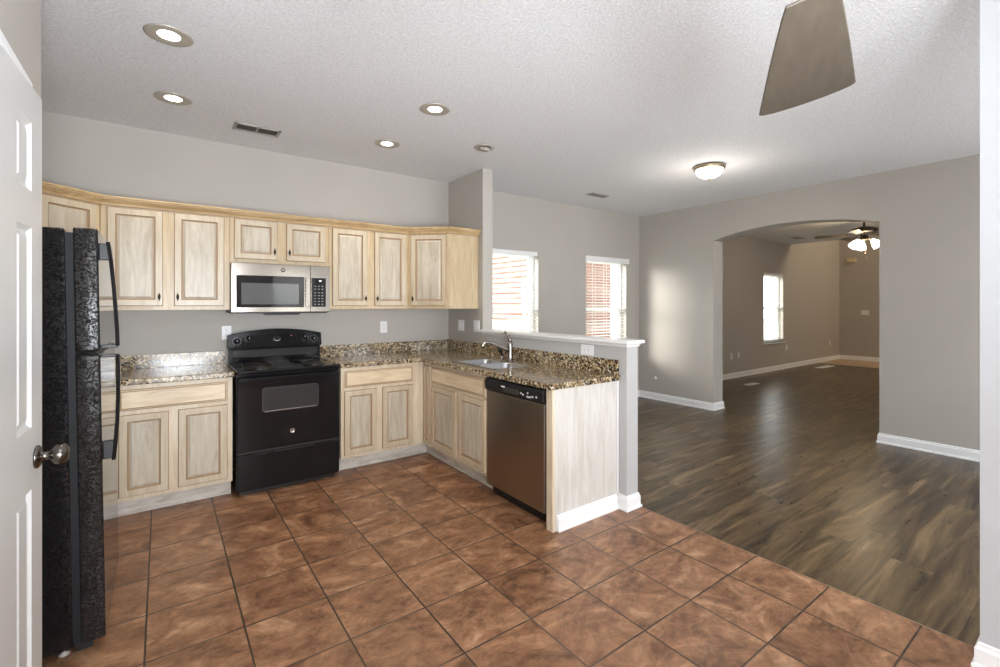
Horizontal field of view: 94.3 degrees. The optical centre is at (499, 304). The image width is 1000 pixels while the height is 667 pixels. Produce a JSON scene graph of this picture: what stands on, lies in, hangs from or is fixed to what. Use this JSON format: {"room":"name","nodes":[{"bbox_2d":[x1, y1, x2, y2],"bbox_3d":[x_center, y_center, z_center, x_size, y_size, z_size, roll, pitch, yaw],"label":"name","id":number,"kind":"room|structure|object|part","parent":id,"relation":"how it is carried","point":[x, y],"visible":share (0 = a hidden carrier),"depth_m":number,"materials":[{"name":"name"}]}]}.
{"room":"kitchen","nodes":[
{"label":"kitchen","id":0,"kind":"room"},
{"bbox_2d":[0,0,40,97],"bbox_3d":[-0.516,0.030,0.029,0.120,2.760,3.855,0,0,-36],"label":"wall","id":1,"kind":"structure","parent":0,"point":[20,20],"depth_m":1.44,"materials":[{"name":"paint"}]},
{"bbox_2d":[0,29,32,86],"bbox_3d":[-1.234,0.358,1.130,0.020,2.103,0.746,0,0,-36],"label":"trim","id":2,"kind":"structure","parent":1,"relation":"attached to","point":[4,43],"depth_m":1.22,"materials":[{"name":"paint"}]},
{"bbox_2d":[0,45,69,666],"bbox_3d":[-1.201,0.390,1.152,0.107,2.020,0.622,0,0,-33],"label":"door","id":3,"kind":"structure","parent":1,"relation":"in","point":[22,455],"depth_m":1.24,"materials":[{"name":"paint"}]},
{"bbox_3d":[-1.322,0.444,1.370,0.072,0.066,0.066,0,0,-33],"label":"knob","id":4,"kind":"part","parent":3,"relation":"part of","materials":[{"name":"silver metal"}]},
{"bbox_2d":[42,111,638,389],"bbox_3d":[-0.699,0.030,5.136,7.130,2.760,0.140,0,0,-36],"label":"wall","id":5,"kind":"structure","parent":0,"point":[99,157],"depth_m":4.30,"materials":[{"name":"paint"}]},
{"bbox_2d":[42,193,99,231],"bbox_3d":[-2.992,-0.333,2.996,0.618,0.745,0.608,0,0,-36],"label":"upper cabinet","id":6,"kind":"object","parent":5,"relation":"attached to","point":[57,211],"visible":0.11,"depth_m":2.95,"materials":[{"name":"brown wood"}]},
{"bbox_2d":[100,205,229,309],"bbox_3d":[-2.499,-0.333,3.500,0.766,0.745,0.376,0,0,-36],"label":"upper cabinet","id":7,"kind":"object","parent":5,"relation":"attached to","point":[163,260],"visible":0.95,"depth_m":3.38,"materials":[{"name":"brown wood"}]},
{"bbox_3d":[-2.566,-0.332,3.265,0.311,0.683,0.019,0,0,-36],"label":"door","id":8,"kind":"part","parent":7,"relation":"part of","materials":[{"name":"brown wood"}]},
{"bbox_3d":[-2.260,-0.332,3.489,0.317,0.683,0.019,0,0,-36],"label":"door","id":9,"kind":"part","parent":7,"relation":"part of","materials":[{"name":"brown wood"}]},
{"bbox_2d":[115,351,224,369],"bbox_3d":[-2.856,0.436,3.459,1.384,0.104,0.020,0,0,-36],"label":"backsplash","id":10,"kind":"structure","parent":5,"relation":"attached to","point":[208,357],"depth_m":3.64,"materials":[{"name":"stone"}]},
{"bbox_2d":[222,326,230,339],"bbox_3d":[-2.290,0.235,3.882,0.072,0.116,0.009,0,0,-36],"label":"wall outlet","id":11,"kind":"object","parent":5,"relation":"attached to","point":[226,330],"visible":0.84,"depth_m":3.88,"materials":[{"name":"white plastic"}]},
{"bbox_2d":[230,217,328,266],"bbox_3d":[-1.885,-0.516,3.948,0.750,0.377,0.376,0,0,-36],"label":"upper cabinet","id":12,"kind":"object","parent":5,"relation":"attached to","point":[251,241],"visible":0.95,"depth_m":3.82,"materials":[{"name":"brown wood"}]},
{"bbox_3d":[-1.953,-0.517,3.713,0.309,0.311,0.019,0,0,-36],"label":"door","id":13,"kind":"part","parent":12,"relation":"part of","materials":[{"name":"brown wood"}]},
{"bbox_2d":[226,262,329,314],"bbox_3d":[-1.873,-0.121,3.924,0.741,0.410,0.426,0,0,-36],"label":"microwave","id":14,"kind":"object","parent":12,"relation":"attached to","point":[255,288],"visible":0.99,"depth_m":3.75,"materials":[{"name":"silver metal"}]},
{"bbox_3d":[-1.607,-0.104,3.874,0.034,0.244,0.032,0,0,-36],"label":"handle","id":15,"kind":"part","parent":14,"relation":"part of","materials":[{"name":"silver metal"}]},
{"bbox_3d":[-1.541,-0.104,3.940,0.118,0.244,0.007,0,0,-36],"label":"keypad panel","id":16,"kind":"part","parent":14,"relation":"part of","materials":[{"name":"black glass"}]},
{"bbox_3d":[-1.646,-0.517,3.938,0.314,0.311,0.019,0,0,-36],"label":"door","id":17,"kind":"part","parent":12,"relation":"part of","materials":[{"name":"brown wood"}]},
{"bbox_2d":[329,227,407,308],"bbox_3d":[-1.280,-0.333,4.391,0.746,0.745,0.376,0,0,-36],"label":"upper cabinet","id":18,"kind":"object","parent":5,"relation":"attached to","point":[369,269],"visible":0.98,"depth_m":4.25,"materials":[{"name":"brown wood"}]},
{"bbox_2d":[42,181,480,236],"bbox_3d":[-1.359,-0.711,3.502,3.196,0.062,1.060,0,0,-36],"label":"crown molding","id":19,"kind":"structure","parent":18,"relation":"attached to","point":[47,188],"depth_m":3.60,"materials":[{"name":"brown wood"}]},
{"bbox_3d":[-1.343,-0.332,4.158,0.315,0.683,0.019,0,0,-36],"label":"door","id":20,"kind":"part","parent":18,"relation":"part of","materials":[{"name":"brown wood"}]},
{"bbox_3d":[-1.038,-0.332,4.382,0.310,0.683,0.019,0,0,-36],"label":"door","id":21,"kind":"part","parent":18,"relation":"part of","materials":[{"name":"brown wood"}]},
{"bbox_2d":[380,321,386,332],"bbox_3d":[-1.178,0.227,4.694,0.072,0.116,0.009,0,0,-36],"label":"wall outlet","id":22,"kind":"object","parent":5,"relation":"attached to","point":[383,324],"visible":1,"depth_m":4.69,"materials":[{"name":"white plastic"}]},
{"bbox_2d":[408,234,477,308],"bbox_3d":[-0.651,-0.333,4.705,0.634,0.745,0.608,0,0,-36],"label":"upper cabinet","id":23,"kind":"object","parent":5,"relation":"attached to","point":[442,268],"visible":0.96,"depth_m":4.47,"materials":[{"name":"brown wood"}]},
{"bbox_3d":[-0.687,-0.332,4.467,0.346,0.683,0.019,0,0,6],"label":"door","id":24,"kind":"part","parent":23,"relation":"part of","materials":[{"name":"brown wood"}]},
{"bbox_2d":[493,254,533,331],"bbox_3d":[0.105,0.081,5.702,0.935,1.502,0.175,0,0,-36],"label":"window","id":25,"kind":"structure","parent":5,"relation":"in","point":[530,271],"depth_m":5.97,"materials":[{"name":"white plastic"}]},
{"bbox_2d":[493,248,537,330],"bbox_3d":[0.120,0.046,5.682,0.861,1.430,0.068,0,0,-36],"label":"window blind","id":26,"kind":"object","parent":25,"relation":"attached to","point":[495,251],"visible":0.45,"depth_m":5.74,"materials":[{"name":"white plastic"}]},
{"bbox_3d":[0.117,0.065,5.685,0.480,1.368,0.053,0,0,-36],"label":"ladder cord","id":27,"kind":"part","parent":26,"relation":"part of","materials":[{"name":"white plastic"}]},
{"bbox_2d":[586,261,620,336],"bbox_3d":[1.510,0.081,6.728,0.925,1.502,0.175,0,0,-36],"label":"window","id":28,"kind":"structure","parent":5,"relation":"in","point":[618,267],"depth_m":6.99,"materials":[{"name":"white plastic"}]},
{"bbox_2d":[585,255,628,337],"bbox_3d":[1.538,0.040,6.707,0.930,1.442,0.085,0,0,-36],"label":"window blind","id":29,"kind":"object","parent":28,"relation":"attached to","point":[587,258],"visible":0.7,"depth_m":6.70,"materials":[{"name":"white plastic"}]},
{"bbox_3d":[1.522,0.065,6.711,0.475,1.368,0.053,0,0,-36],"label":"ladder cord","id":30,"kind":"part","parent":29,"relation":"part of","materials":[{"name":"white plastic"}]},
{"bbox_2d":[41,0,979,243],"bbox_3d":[3.245,-1.400,4.221,12.620,0.100,6.390,0,0,-36],"label":"ceiling","id":31,"kind":"structure","parent":0,"point":[621,100],"depth_m":2.90,"materials":[{"name":"white paint"}]},
{"bbox_2d":[143,23,193,46],"bbox_3d":[-1.658,-1.346,2.321,0.208,0.008,0.208,0,0,-36],"label":"recessed light","id":32,"kind":"object","parent":31,"relation":"in","point":[163,33],"visible":1,"depth_m":2.31,"materials":[{"name":"beige"}]},
{"bbox_2d":[153,91,191,105],"bbox_3d":[-2.136,-1.346,3.030,0.208,0.008,0.208,0,0,-36],"label":"recessed light","id":33,"kind":"object","parent":31,"relation":"in","point":[165,96],"visible":1,"depth_m":3.02,"materials":[{"name":"beige"}]},
{"bbox_2d":[232,122,281,137],"bbox_3d":[-1.873,-1.345,3.573,0.320,0.008,0.160,0,0,-36],"label":"ceiling vent","id":34,"kind":"object","parent":31,"relation":"in","point":[237,125],"visible":1,"depth_m":3.57,"materials":[{"name":"silver metal"}]},
{"bbox_2d":[374,139,399,147],"bbox_3d":[-0.947,-1.346,3.884,0.208,0.008,0.208,0,0,-36],"label":"recessed light","id":35,"kind":"object","parent":31,"relation":"in","point":[384,143],"visible":1,"depth_m":3.87,"materials":[{"name":"beige"}]},
{"bbox_2d":[420,103,449,115],"bbox_3d":[-0.449,-1.346,3.199,0.208,0.008,0.208,0,0,-36],"label":"recessed light","id":36,"kind":"object","parent":31,"relation":"in","point":[435,109],"visible":1,"depth_m":3.19,"materials":[{"name":"beige"}]},
{"bbox_2d":[474,144,494,151],"bbox_3d":[-0.135,-1.333,3.976,0.180,0.044,0.180,0,0,-36],"label":"light","id":37,"kind":"object","parent":31,"relation":"attached to","point":[480,147],"visible":1,"depth_m":3.94,"materials":[{"name":"beige"}]},
{"bbox_2d":[586,192,608,197],"bbox_3d":[1.205,-1.345,5.709,0.300,0.008,0.120,0,0,-36],"label":"ceiling vent","id":38,"kind":"object","parent":31,"relation":"in","point":[593,193],"visible":1,"depth_m":5.70,"materials":[{"name":"silver metal"}]},
{"bbox_2d":[693,162,725,180],"bbox_3d":[2.039,-1.276,4.516,0.292,0.148,0.292,0,0,-36],"label":"dome light","id":39,"kind":"object","parent":31,"relation":"attached to","point":[709,170],"visible":1,"depth_m":4.43,"materials":[{"name":"white glass"}]},
{"bbox_3d":[2.039,-1.274,4.516,0.252,0.084,0.252,0,0,-36],"label":"lamp shade","id":40,"kind":"part","parent":39,"relation":"part of","materials":[{"name":"white glass"}]},
{"bbox_2d":[759,0,855,115],"bbox_3d":[0.708,-1.006,0.836,1.475,0.687,1.395,0,0,-36],"label":"ceiling fan","id":41,"kind":"object","parent":31,"relation":"hanging from","point":[812,58],"visible":1,"depth_m":1.29,"materials":[{"name":"grey wood"}]},
{"bbox_2d":[815,222,878,257],"bbox_3d":[5.624,-1.034,7.159,1.201,0.632,1.229,0,0,-36],"label":"ceiling fan","id":42,"kind":"object","parent":31,"relation":"hanging from","point":[859,244],"visible":0.77,"depth_m":7.15,"materials":[{"name":"grey metal"}]},
{"bbox_3d":[5.274,-1.085,7.420,0.398,0.033,0.133,0,0,32],"label":"blade","id":43,"kind":"part","parent":42,"relation":"part of","materials":[{"name":"brown wood"}]},
{"bbox_3d":[5.752,-1.085,7.615,0.133,0.033,0.398,0,0,14],"label":"blade","id":44,"kind":"part","parent":42,"relation":"part of","materials":[{"name":"brown wood"}]},
{"bbox_3d":[5.479,-0.931,7.176,0.154,0.166,0.145,0,0,-36],"label":"lamp shade","id":45,"kind":"part","parent":42,"relation":"part of","materials":[{"name":"white glass"}]},
{"bbox_3d":[5.312,-1.085,6.906,0.398,0.033,0.133,0,0,-40],"label":"blade","id":46,"kind":"part","parent":42,"relation":"part of","materials":[{"name":"brown wood"}]},
{"bbox_3d":[5.710,-0.931,7.345,0.154,0.166,0.145,0,0,-36],"label":"lamp shade","id":47,"kind":"part","parent":42,"relation":"part of","materials":[{"name":"white glass"}]},
{"bbox_3d":[5.647,-1.103,7.189,0.350,0.225,0.350,0,0,-36],"label":"motor","id":48,"kind":"part","parent":42,"relation":"part of","materials":[{"name":"grey metal"}]},
{"bbox_3d":[5.749,-0.931,7.050,0.146,0.166,0.146,0,0,8],"label":"lamp shade","id":49,"kind":"part","parent":42,"relation":"part of","materials":[{"name":"white glass"}]},
{"bbox_2d":[42,359,979,666],"bbox_3d":[4.448,1.460,5.100,15.600,0.100,6.390,0,0,-36],"label":"floor","id":50,"kind":"structure","parent":0,"point":[414,560],"depth_m":2.53,"materials":[{"name":"tile"}]},
{"bbox_2d":[42,227,120,658],"bbox_3d":[-2.113,0.549,1.998,0.783,1.732,0.730,-1,1,-36],"label":"refrigerator","id":51,"kind":"object","parent":50,"relation":"on","point":[81,396],"visible":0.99,"depth_m":1.86,"materials":[{"name":"black metal"}]},
{"bbox_3d":[-1.884,-0.061,2.165,0.076,0.498,0.730,-1,1,-36],"label":"freezer door","id":52,"kind":"part","parent":51,"relation":"part of","materials":[{"name":"black metal"}]},
{"bbox_3d":[-1.874,0.784,2.173,0.076,1.163,0.730,-1,1,-36],"label":"door","id":53,"kind":"part","parent":51,"relation":"part of","materials":[{"name":"black metal"}]},
{"bbox_3d":[-1.640,-0.041,1.947,0.061,0.444,0.029,-1,1,-36],"label":"handle","id":54,"kind":"part","parent":51,"relation":"part of","materials":[{"name":"black plastic"}]},
{"bbox_3d":[-1.635,0.430,1.952,0.061,0.445,0.029,-1,1,-36],"label":"handle","id":55,"kind":"part","parent":51,"relation":"part of","materials":[{"name":"black plastic"}]},
{"bbox_2d":[117,377,231,516],"bbox_3d":[-2.399,0.969,3.417,0.680,0.882,0.626,0,0,-36],"label":"base cabinet","id":56,"kind":"object","parent":50,"relation":"on","point":[174,447],"visible":0.84,"depth_m":3.18,"materials":[{"name":"beige wood"}]},
{"bbox_3d":[-2.357,0.988,3.071,0.265,0.535,0.019,0,0,-36],"label":"door","id":57,"kind":"part","parent":56,"relation":"part of","materials":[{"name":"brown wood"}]},
{"bbox_3d":[-2.218,0.624,3.173,0.610,0.137,0.019,0,0,-36],"label":"drawer","id":58,"kind":"part","parent":56,"relation":"part of","materials":[{"name":"brown wood"}]},
{"bbox_3d":[-2.090,0.988,3.266,0.293,0.535,0.019,0,0,-36],"label":"door","id":59,"kind":"part","parent":56,"relation":"part of","materials":[{"name":"brown wood"}]},
{"bbox_2d":[226,328,339,494],"bbox_3d":[-1.784,0.807,3.814,0.744,1.197,0.674,0,0,-36],"label":"range","id":60,"kind":"object","parent":50,"relation":"on","point":[285,412],"visible":1,"depth_m":3.60,"materials":[{"name":"black metal"}]},
{"bbox_3d":[-1.954,0.287,4.045,0.744,0.156,0.100,0,0,-36],"label":"control panel","id":61,"kind":"part","parent":60,"relation":"part of","materials":[{"name":"black plastic"}]},
{"bbox_2d":[228,358,339,374],"bbox_3d":[-1.768,0.499,3.790,0.744,0.026,0.563,0,0,-36],"label":"cooktop","id":62,"kind":"object","parent":60,"relation":"in","point":[272,366],"depth_m":3.70,"materials":[{"name":"black ceramic"}]},
{"bbox_3d":[-1.620,1.234,3.589,0.738,0.257,0.028,0,0,-36],"label":"storage drawer","id":63,"kind":"part","parent":60,"relation":"part of","materials":[{"name":"black metal"}]},
{"bbox_3d":[-1.620,0.825,3.589,0.738,0.520,0.028,0,0,-36],"label":"oven door","id":64,"kind":"part","parent":60,"relation":"part of","materials":[{"name":"black metal"}]},
{"bbox_3d":[-1.600,0.555,3.561,0.720,0.034,0.049,0,0,-36],"label":"handle","id":65,"kind":"part","parent":60,"relation":"part of","materials":[{"name":"black metal"}]},
{"bbox_3d":[-1.610,0.715,3.578,0.406,0.184,0.005,0,0,-36],"label":"window trim","id":66,"kind":"part","parent":60,"relation":"part of","materials":[{"name":"black glass"}]},
{"bbox_2d":[339,362,426,470],"bbox_3d":[-1.152,0.969,4.327,0.843,0.882,0.626,0,0,-36],"label":"base cabinet","id":67,"kind":"object","parent":50,"relation":"on","point":[381,407],"visible":0.84,"depth_m":4.05,"materials":[{"name":"brown wood"}]},
{"bbox_3d":[-1.180,0.988,3.931,0.280,0.535,0.019,0,0,-36],"label":"door","id":68,"kind":"part","parent":67,"relation":"part of","materials":[{"name":"brown wood"}]},
{"bbox_3d":[-1.042,0.624,4.032,0.612,0.137,0.019,0,0,-36],"label":"drawer","id":69,"kind":"part","parent":67,"relation":"part of","materials":[{"name":"brown wood"}]},
{"bbox_3d":[-0.911,0.988,4.128,0.286,0.535,0.019,0,0,-36],"label":"door","id":70,"kind":"part","parent":67,"relation":"part of","materials":[{"name":"brown wood"}]},
{"bbox_2d":[424,363,492,488],"bbox_3d":[-0.193,0.969,4.086,0.626,0.882,1.143,0,0,-36],"label":"base cabinet","id":71,"kind":"object","parent":50,"relation":"on","point":[455,401],"visible":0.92,"depth_m":3.80,"materials":[{"name":"beige wood"}]},
{"bbox_3d":[-0.661,0.907,4.213,0.019,0.705,0.115,0,0,-36],"label":"door","id":72,"kind":"part","parent":71,"relation":"part of","materials":[{"name":"brown wood"}]},
{"bbox_3d":[-0.484,0.988,3.970,0.019,0.535,0.417,0,0,-36],"label":"door","id":73,"kind":"part","parent":71,"relation":"part of","materials":[{"name":"brown wood"}]},
{"bbox_3d":[-0.389,0.639,3.873,0.020,0.222,1.030,0,0,-36],"label":"frame","id":74,"kind":"part","parent":71,"relation":"part of","materials":[{"name":"brown wood"}]},
{"bbox_3d":[-0.360,0.624,3.800,0.019,0.137,0.838,0,0,-36],"label":"drawer","id":75,"kind":"part","parent":71,"relation":"part of","materials":[{"name":"brown wood"}]},
{"bbox_2d":[320,339,619,390],"bbox_3d":[-0.426,0.455,3.768,1.380,0.142,2.388,0,0,-36],"label":"countertop","id":76,"kind":"structure","parent":71,"relation":"on","point":[549,370],"depth_m":3.94,"materials":[{"name":"stone"}]},
{"bbox_2d":[453,358,531,369],"bbox_3d":[-0.073,0.571,3.822,0.364,0.174,0.624,0,0,-36],"label":"sink","id":77,"kind":"object","parent":76,"relation":"in","point":[494,364],"visible":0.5,"depth_m":3.86,"materials":[{"name":"silver metal"}]},
{"bbox_3d":[-0.161,0.571,3.943,0.328,0.174,0.290,0,0,-36],"label":"bowl","id":78,"kind":"part","parent":77,"relation":"part of","materials":[{"name":"silver metal"}]},
{"bbox_3d":[0.015,0.571,3.702,0.328,0.174,0.290,0,0,-36],"label":"bowl","id":79,"kind":"part","parent":77,"relation":"part of","materials":[{"name":"silver metal"}]},
{"bbox_2d":[481,331,513,360],"bbox_3d":[-0.028,0.362,4.039,0.300,0.252,0.092,0,0,-15],"label":"kitchen faucet","id":80,"kind":"object","parent":76,"relation":"on","point":[509,349],"visible":1,"depth_m":4.03,"materials":[{"name":"silver metal"}]},
{"bbox_3d":[-0.033,0.368,4.017,0.278,0.116,0.042,0,0,-19],"label":"spout","id":81,"kind":"part","parent":80,"relation":"part of","materials":[{"name":"silver metal"}]},
{"bbox_3d":[0.075,0.286,4.077,0.039,0.102,0.084,0,0,-36],"label":"lever","id":82,"kind":"part","parent":80,"relation":"part of","materials":[{"name":"silver metal"}]},
{"bbox_2d":[497,348,503,358],"bbox_3d":[0.006,0.439,4.181,0.044,0.097,0.072,0,0,45],"label":"sprayer","id":83,"kind":"object","parent":76,"relation":"on","point":[498,349],"visible":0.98,"depth_m":4.17,"materials":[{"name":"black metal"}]},
{"bbox_3d":[-0.224,0.988,3.614,0.019,0.535,0.378,0,0,-36],"label":"door","id":84,"kind":"part","parent":71,"relation":"part of","materials":[{"name":"brown wood"}]},
{"bbox_2d":[485,377,545,521],"bbox_3d":[0.304,0.969,3.332,0.570,0.870,0.643,0,0,-36],"label":"dishwasher","id":85,"kind":"object","parent":50,"relation":"on","point":[516,412],"visible":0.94,"depth_m":3.13,"materials":[{"name":"silver metal"}]},
{"bbox_3d":[0.144,1.363,3.215,0.015,0.082,0.639,0,0,-36],"label":"kick plate","id":86,"kind":"part","parent":85,"relation":"part of","materials":[{"name":"black plastic"}]},
{"bbox_2d":[546,381,618,532],"bbox_3d":[0.563,0.969,3.057,0.619,0.882,0.078,0,0,-36],"label":"cabinet end panel","id":87,"kind":"object","parent":50,"relation":"on","point":[582,422],"visible":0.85,"depth_m":3.01,"materials":[{"name":"brown wood"}]},
{"bbox_3d":[0.586,1.360,3.039,0.561,0.100,0.022,0,0,-36],"label":"baseboard","id":88,"kind":"part","parent":87,"relation":"part of","materials":[{"name":"paint"}]},
{"bbox_2d":[642,507,973,646],"bbox_3d":[1.473,1.409,2.561,0.004,0.002,1.660,0,0,-36],"label":"trim","id":89,"kind":"structure","parent":50,"relation":"on","point":[642,507],"depth_m":2.32,"materials":[{"name":"brown wood"}]},
{"bbox_2d":[815,365,832,368],"bbox_3d":[7.336,1.407,10.471,0.700,0.006,0.160,0,0,-36],"label":"floor vent","id":90,"kind":"object","parent":50,"relation":"in","point":[825,366],"visible":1,"depth_m":10.51,"materials":[{"name":"white metal"}]},
{"bbox_3d":[-2.957,0.969,3.021,0.686,0.882,0.607,0,0,-36],"label":"base cabinet","id":91,"kind":"object","parent":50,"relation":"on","visible":0},
{"bbox_2d":[115,351,233,385],"bbox_3d":[-2.674,0.455,3.212,1.386,0.142,0.635,0,0,-36],"label":"countertop","id":92,"kind":"structure","parent":91,"relation":"on","point":[188,366],"depth_m":3.49,"materials":[{"name":"stone"}]},
{"bbox_2d":[448,168,637,495],"bbox_3d":[0.195,0.030,4.192,0.120,2.760,2.440,0,0,-36],"label":"wall","id":93,"kind":"structure","parent":0,"point":[470,196],"depth_m":4.61,"materials":[{"name":"paint"}]},
{"bbox_2d":[458,320,463,330],"bbox_3d":[-0.414,0.220,4.917,0.008,0.116,0.116,0,0,-36],"label":"light switch","id":94,"kind":"object","parent":93,"relation":"attached to","point":[460,322],"visible":1,"depth_m":4.91,"materials":[{"name":"white plastic"}]},
{"bbox_2d":[320,339,618,374],"bbox_3d":[-0.428,0.436,3.774,1.376,0.104,2.376,0,0,-36],"label":"backsplash","id":95,"kind":"structure","parent":93,"relation":"attached to","point":[596,364],"depth_m":4.38,"materials":[{"name":"stone"}]},
{"bbox_2d":[474,320,479,331],"bbox_3d":[-0.237,0.216,4.675,0.008,0.116,0.110,0,0,-36],"label":"light switch","id":96,"kind":"object","parent":93,"relation":"attached to","point":[476,322],"visible":1,"depth_m":4.67,"materials":[{"name":"white plastic"}]},
{"bbox_2d":[480,329,644,347],"bbox_3d":[0.406,0.270,3.903,0.190,0.047,1.795,0,0,-36],"label":"trim","id":97,"kind":"structure","parent":93,"relation":"on","point":[596,340],"depth_m":3.60,"materials":[{"name":"paint"}]},
{"bbox_2d":[581,344,593,355],"bbox_3d":[0.650,0.338,3.459,0.009,0.078,0.125,0,0,-36],"label":"wall outlet","id":98,"kind":"object","parent":93,"relation":"attached to","point":[585,349],"visible":1,"depth_m":3.46,"materials":[{"name":"white plastic"}]},
{"bbox_2d":[617,492,641,512],"bbox_3d":[0.848,1.360,3.299,0.164,0.100,0.272,0,0,-36],"label":"baseboard","id":99,"kind":"structure","parent":93,"relation":"attached to","point":[631,502],"depth_m":3.19,"materials":[{"name":"paint"}]},
{"bbox_2d":[723,236,838,373],"bbox_3d":[5.541,-1.240,9.767,8.330,5.300,0.140,0,0,-36],"label":"wall","id":100,"kind":"structure","parent":0,"point":[809,285],"depth_m":10.18,"materials":[{"name":"paint"}]},
{"bbox_2d":[763,276,784,344],"bbox_3d":[5.822,0.081,9.951,0.960,1.502,0.175,0,0,-36],"label":"window","id":101,"kind":"structure","parent":100,"relation":"in","point":[776,277],"depth_m":10.22,"materials":[{"name":"white plastic"}]},
{"bbox_3d":[5.785,0.070,10.001,0.820,1.400,0.042,0,0,-36],"label":"sash","id":102,"kind":"part","parent":101,"relation":"part of","materials":[{"name":"white plastic"}]},
{"bbox_2d":[764,273,782,340],"bbox_3d":[5.836,0.046,9.931,0.886,1.430,0.068,0,0,-36],"label":"window blind","id":103,"kind":"object","parent":101,"relation":"attached to","point":[765,274],"visible":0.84,"depth_m":9.91,"materials":[{"name":"white plastic"}]},
{"bbox_3d":[5.834,0.065,9.934,0.494,1.368,0.053,0,0,-36],"label":"ladder cord","id":104,"kind":"part","parent":103,"relation":"part of","materials":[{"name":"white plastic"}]},
{"bbox_3d":[5.837,0.821,9.931,0.960,0.022,0.125,0,0,-36],"label":"sill","id":105,"kind":"part","parent":101,"relation":"part of","materials":[{"name":"paint"}]},
{"bbox_2d":[639,154,979,450],"bbox_3d":[4.034,0.030,4.735,0.240,2.760,6.090,0,0,-36],"label":"wall","id":106,"kind":"structure","parent":0,"point":[927,216],"depth_m":4.66,"materials":[{"name":"paint"}]},
{"bbox_2d":[638,355,878,410],"bbox_3d":[5.990,1.360,6.201,11.610,0.100,6.150,0,0,-36],"label":"baseboard","id":107,"kind":"structure","parent":106,"relation":"attached to","point":[812,361],"depth_m":8.83,"materials":[{"name":"paint"}]},
{"bbox_2d":[876,433,979,461],"bbox_3d":[4.897,1.360,3.553,0.284,0.100,3.162,0,0,-36],"label":"baseboard","id":108,"kind":"structure","parent":106,"relation":"attached to","point":[915,444],"depth_m":4.42,"materials":[{"name":"paint"}]},
{"bbox_2d":[839,236,878,357],"bbox_3d":[10.719,-1.240,9.654,0.100,5.300,6.150,0,0,-36],"label":"wall","id":109,"kind":"structure","parent":0,"point":[858,281],"depth_m":11.79,"materials":[{"name":"paint"}]},
{"bbox_2d":[847,258,855,262],"bbox_3d":[9.005,-1.125,11.876,0.046,0.106,0.200,0,0,-36],"label":"door chime","id":110,"kind":"object","parent":109,"relation":"attached to","point":[853,260],"visible":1,"depth_m":11.86,"materials":[{"name":"beige plastic"}]},
{"bbox_2d":[861,310,868,314],"bbox_3d":[9.186,0.200,11.661,0.008,0.120,0.165,0,0,-36],"label":"light switch","id":111,"kind":"object","parent":109,"relation":"attached to","point":[863,312],"visible":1,"depth_m":11.66,"materials":[{"name":"white plastic"}]},
{"bbox_2d":[980,0,999,649],"bbox_3d":[2.491,0.030,1.048,0.120,2.760,1.955,0,0,-36],"label":"wall","id":112,"kind":"structure","parent":0,"point":[989,9],"depth_m":1.78,"materials":[{"name":"paint"}]},
{"bbox_2d":[971,636,999,666],"bbox_3d":[2.485,1.360,1.057,0.164,0.100,1.977,0,0,-36],"label":"baseboard","id":113,"kind":"structure","parent":112,"relation":"attached to","point":[985,655],"depth_m":1.78,"materials":[{"name":"paint"}]},
{"label":"outside","id":114,"kind":"structure","parent":0,"visible":0},
{"bbox_2d":[611,315,775,338],"bbox_3d":[-6.980,1.710,34.992,90.000,0.100,55.250,0,0,-36],"label":"ground","id":115,"kind":"structure","parent":114,"point":[767,332],"depth_m":33.60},
{"bbox_2d":[493,320,527,330],"bbox_3d":[-0.642,0.975,8.205,4.640,1.370,0.050,0,0,-36],"label":"fence","id":116,"kind":"object","parent":115,"relation":"on","point":[512,321],"visible":0.08,"depth_m":8.82,"materials":[{"name":"white"}]},
{"bbox_2d":[493,256,610,336],"bbox_3d":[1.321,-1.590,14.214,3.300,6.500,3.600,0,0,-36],"label":"neighbor house","id":117,"kind":"structure","parent":115,"relation":"on","point":[599,301],"depth_m":13.44,"materials":[{"name":"red brick"}]}
]}

